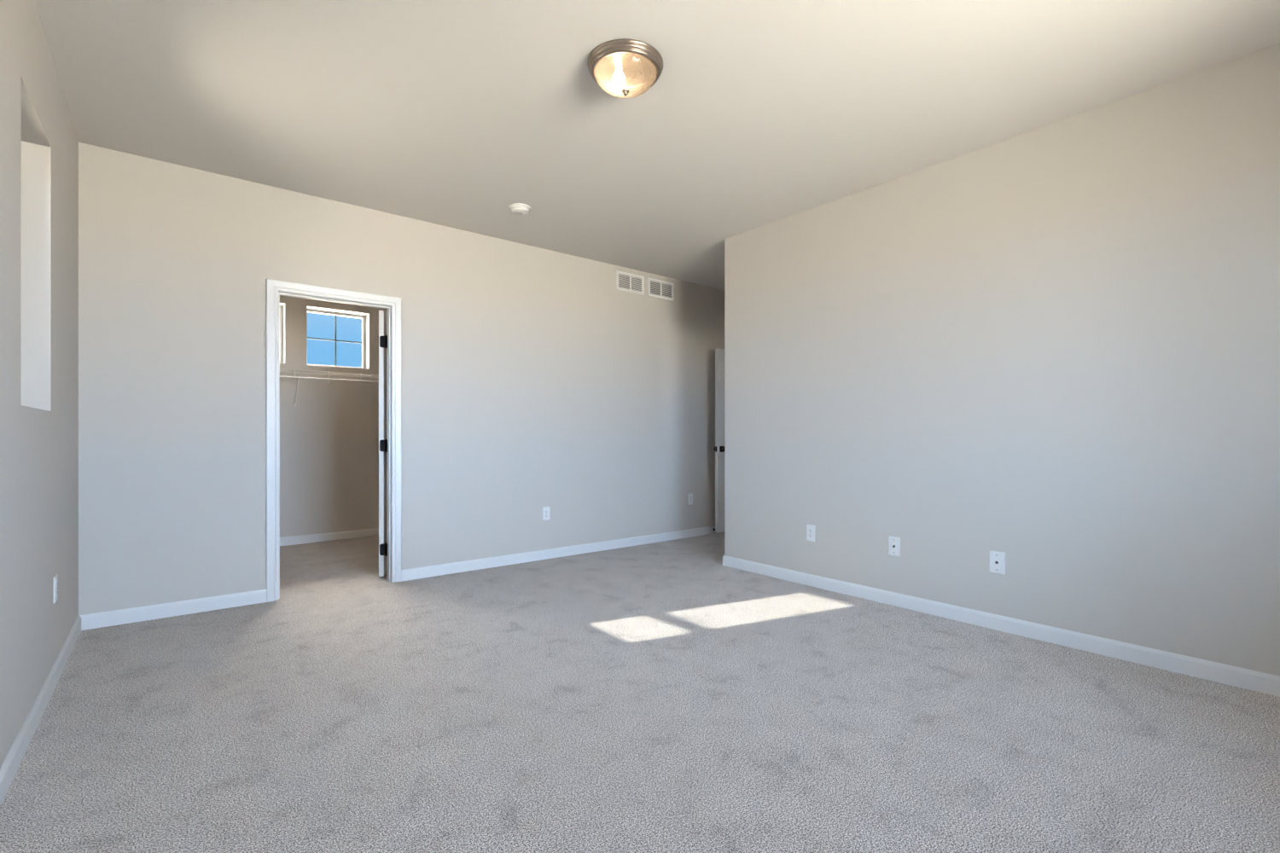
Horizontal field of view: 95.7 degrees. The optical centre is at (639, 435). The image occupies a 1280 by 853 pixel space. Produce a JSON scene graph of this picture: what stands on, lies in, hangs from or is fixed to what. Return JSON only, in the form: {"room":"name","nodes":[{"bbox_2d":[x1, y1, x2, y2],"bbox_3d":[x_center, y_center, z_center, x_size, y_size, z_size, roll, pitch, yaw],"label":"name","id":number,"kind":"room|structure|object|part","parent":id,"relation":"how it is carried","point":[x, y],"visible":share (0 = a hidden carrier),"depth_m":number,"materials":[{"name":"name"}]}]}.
{"room":"empty bedroom","nodes":[
{"label":"empty bedroom","id":0,"kind":"room"},
{"bbox_2d":[0,0,78,767],"bbox_3d":[-2.027,-0.275,1.704,0.200,2.743,8.600,0,0,-39],"label":"wall","id":1,"kind":"structure","parent":0,"point":[39,142],"depth_m":2.35,"materials":[{"name":"grey paint"}]},
{"bbox_2d":[0,616,81,807],"bbox_3d":[-1.256,1.055,0.920,0.013,0.084,6.011,0,0,-39],"label":"baseboard","id":2,"kind":"structure","parent":1,"relation":"attached to","point":[9,767],"depth_m":2.14,"materials":[{"name":"white paint"}]},
{"bbox_2d":[53,574,57,603],"bbox_3d":[-2.610,0.686,2.588,0.008,0.117,0.073,0,0,-39],"label":"power outlet","id":3,"kind":"object","parent":1,"relation":"attached to","point":[55,576],"visible":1,"depth_m":2.58,"materials":[{"name":"white plastic"}]},
{"bbox_2d":[279,295,386,537],"bbox_3d":[-3.245,-0.275,6.122,3.468,2.743,0.200,0,0,-39],"label":"wall","id":4,"kind":"structure","parent":0,"point":[329,440],"depth_m":5.99,"materials":[{"name":"grey paint"}]},
{"bbox_2d":[279,302,285,363],"bbox_3d":[-3.822,-1.012,5.655,0.598,0.603,0.198,0,0,-39],"label":"window","id":5,"kind":"structure","parent":4,"relation":"in","point":[282,305],"depth_m":5.86,"materials":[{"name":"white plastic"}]},
{"bbox_3d":[-3.864,-1.012,5.707,0.566,0.571,0.040,0,0,-39],"label":"sash","id":6,"kind":"part","parent":5,"relation":"part of","materials":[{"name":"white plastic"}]},
{"bbox_3d":[-3.864,-1.012,5.707,0.598,0.603,0.064,0,0,-39],"label":"frame","id":7,"kind":"part","parent":5,"relation":"part of","materials":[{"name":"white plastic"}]},
{"bbox_2d":[279,368,378,406],"bbox_3d":[-3.128,-0.460,5.887,3.345,0.340,0.313,0,0,-39],"label":"wire shelf","id":8,"kind":"object","parent":4,"relation":"attached to","point":[294,371],"visible":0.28,"depth_m":5.75,"materials":[{"name":"white metal"}]},
{"bbox_3d":[-3.049,-0.553,5.788,3.345,0.020,0.020,0,0,-39],"label":"hanging rod","id":9,"kind":"part","parent":8,"relation":"part of","materials":[{"name":"white metal"}]},
{"bbox_2d":[279,528,378,546],"bbox_3d":[-2.574,1.055,5.202,3.353,0.084,2.074,0,0,-39],"label":"baseboard","id":10,"kind":"structure","parent":4,"relation":"attached to","point":[293,540],"depth_m":5.99,"materials":[{"name":"white paint"}]},
{"bbox_2d":[306,306,369,369],"bbox_3d":[-3.216,-1.012,6.146,0.598,0.603,0.198,0,0,-39],"label":"window","id":11,"kind":"structure","parent":4,"relation":"in","point":[365,317],"depth_m":6.25,"materials":[{"name":"white plastic"}]},
{"bbox_2d":[78,141,724,615],"bbox_3d":[-0.865,-0.275,5.178,5.978,2.743,0.115,0,0,-39],"label":"wall","id":12,"kind":"structure","parent":0,"point":[531,382],"depth_m":4.29,"materials":[{"name":"grey paint"}]},
{"bbox_2d":[266,279,401,602],"bbox_3d":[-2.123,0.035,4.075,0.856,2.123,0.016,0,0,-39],"label":"trim","id":13,"kind":"structure","parent":12,"relation":"attached to","point":[273,287],"depth_m":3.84,"materials":[{"name":"white paint"}]},
{"bbox_2d":[378,310,387,576],"bbox_3d":[-2.030,0.065,4.732,0.165,2.020,0.761,0,0,-11],"label":"door","id":14,"kind":"structure","parent":12,"relation":"in","point":[382,315],"depth_m":4.40,"materials":[{"name":"white paint"}]},
{"bbox_2d":[386,308,387,579],"bbox_3d":[-2.205,0.035,4.177,0.856,2.123,0.016,0,0,-39],"label":"trim","id":15,"kind":"structure","parent":12,"relation":"attached to","point":[386,309],"depth_m":4.40,"materials":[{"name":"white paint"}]},
{"bbox_2d":[78,525,724,630],"bbox_3d":[-0.870,1.055,5.092,5.863,0.084,0.013,0,0,-39],"label":"baseboard","id":16,"kind":"structure","parent":12,"relation":"attached to","point":[189,607],"depth_m":4.42,"materials":[{"name":"white paint"}]},
{"bbox_2d":[542,506,549,520],"bbox_3d":[-0.829,0.695,5.128,0.073,0.117,0.008,0,0,-39],"label":"power outlet","id":17,"kind":"object","parent":12,"relation":"attached to","point":[545,509],"visible":1,"depth_m":5.12,"materials":[{"name":"white plastic"}]},
{"bbox_2d":[616,270,644,295],"bbox_3d":[-0.095,-1.502,5.721,0.346,0.187,0.010,0,0,-39],"label":"air vent","id":18,"kind":"object","parent":12,"relation":"in","point":[625,282],"visible":1,"depth_m":5.71,"materials":[{"name":"white plastic"}]},
{"bbox_2d":[647,277,674,301],"bbox_3d":[0.216,-1.502,5.973,0.350,0.187,0.010,0,0,-39],"label":"air vent","id":19,"kind":"object","parent":12,"relation":"in","point":[656,288],"visible":1,"depth_m":5.97,"materials":[{"name":"white plastic"}]},
{"bbox_2d":[687,493,692,505],"bbox_3d":[0.545,0.690,6.241,0.073,0.117,0.008,0,0,-39],"label":"power outlet","id":20,"kind":"object","parent":12,"relation":"attached to","point":[689,496],"visible":1,"depth_m":6.23,"materials":[{"name":"white plastic"}]},
{"bbox_2d":[0,532,1279,852],"bbox_3d":[0.927,1.157,4.096,7.803,0.120,8.600,0,0,-39],"label":"floor","id":21,"kind":"structure","parent":0,"point":[665,696],"depth_m":2.16,"materials":[{"name":"grey carpet"}]},
{"bbox_2d":[34,0,1279,290],"bbox_3d":[0.927,-1.721,4.096,7.803,0.150,8.600,0,0,-39],"label":"ceiling","id":22,"kind":"structure","parent":0,"point":[452,113],"depth_m":2.78,"materials":[{"name":"white paint"}]},
{"bbox_2d":[509,203,530,215],"bbox_3d":[-0.867,-1.622,4.188,0.156,0.048,0.156,0,0,-39],"label":"smoke detector","id":23,"kind":"object","parent":22,"relation":"attached to","point":[519,209],"visible":1,"depth_m":4.15,"materials":[{"name":"white plastic"}]},
{"bbox_3d":[-0.867,-1.640,4.188,0.156,0.012,0.156,0,0,-39],"label":"mounting plate","id":24,"kind":"part","parent":23,"relation":"part of","materials":[{"name":"white plastic"}]},
{"bbox_2d":[587,38,663,98],"bbox_3d":[-0.064,-1.575,2.568,0.335,0.143,0.335,0,0,-39],"label":"ceiling light","id":25,"kind":"object","parent":22,"relation":"attached to","point":[624,67],"visible":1,"depth_m":2.48,"materials":[{"name":"beige glass"}]},
{"bbox_3d":[-0.064,-1.565,2.568,0.275,0.081,0.275,0,0,-39],"label":"lamp shade","id":26,"kind":"part","parent":25,"relation":"part of","materials":[{"name":"white glass"}]},
{"bbox_2d":[724,43,1279,676],"bbox_3d":[2.950,-0.275,3.571,1.840,2.743,4.837,0,0,-39],"label":"wall","id":27,"kind":"structure","parent":0,"point":[1054,348],"depth_m":3.07,"materials":[{"name":"grey paint"}]},
{"bbox_2d":[806,524,814,541],"bbox_3d":[1.242,0.713,4.212,0.008,0.117,0.073,0,0,-39],"label":"power outlet","id":28,"kind":"object","parent":27,"relation":"attached to","point":[810,529],"visible":1,"depth_m":4.21,"materials":[{"name":"white plastic"}]},
{"bbox_2d":[888,535,900,557],"bbox_3d":[1.632,0.716,3.725,0.016,0.122,0.078,0,0,-39],"label":"cable plate","id":29,"kind":"object","parent":27,"relation":"attached to","point":[893,543],"visible":1,"depth_m":3.72,"materials":[{"name":"white plastic"}]},
{"bbox_2d":[989,551,1004,574],"bbox_3d":[2.007,0.718,3.261,0.016,0.122,0.078,0,0,-39],"label":"cable plate","id":30,"kind":"object","parent":27,"relation":"attached to","point":[996,559],"visible":1,"depth_m":3.26,"materials":[{"name":"white plastic"}]},
{"bbox_2d":[722,555,1279,697],"bbox_3d":[2.941,1.055,3.572,1.853,0.084,4.850,0,0,-39],"label":"baseboard","id":31,"kind":"structure","parent":27,"relation":"attached to","point":[1263,683],"depth_m":3.07,"materials":[{"name":"white paint"}]},
{"bbox_3d":[1.855,-0.274,6.477,0.115,2.743,1.289,0,0,-39],"label":"wall","id":32,"kind":"structure","parent":0,"visible":0},
{"bbox_2d":[713,349,724,532],"bbox_3d":[1.134,0.059,6.532,0.807,1.995,0.165,0,0,-39],"label":"door","id":33,"kind":"structure","parent":32,"relation":"in","point":[718,449],"depth_m":6.29,"materials":[{"name":"white paint"}]},
{"bbox_3d":[0.908,0.152,6.284,0.064,0.064,0.065,0,0,-39],"label":"knob","id":34,"kind":"part","parent":33,"relation":"part of","materials":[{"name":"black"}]}
]}

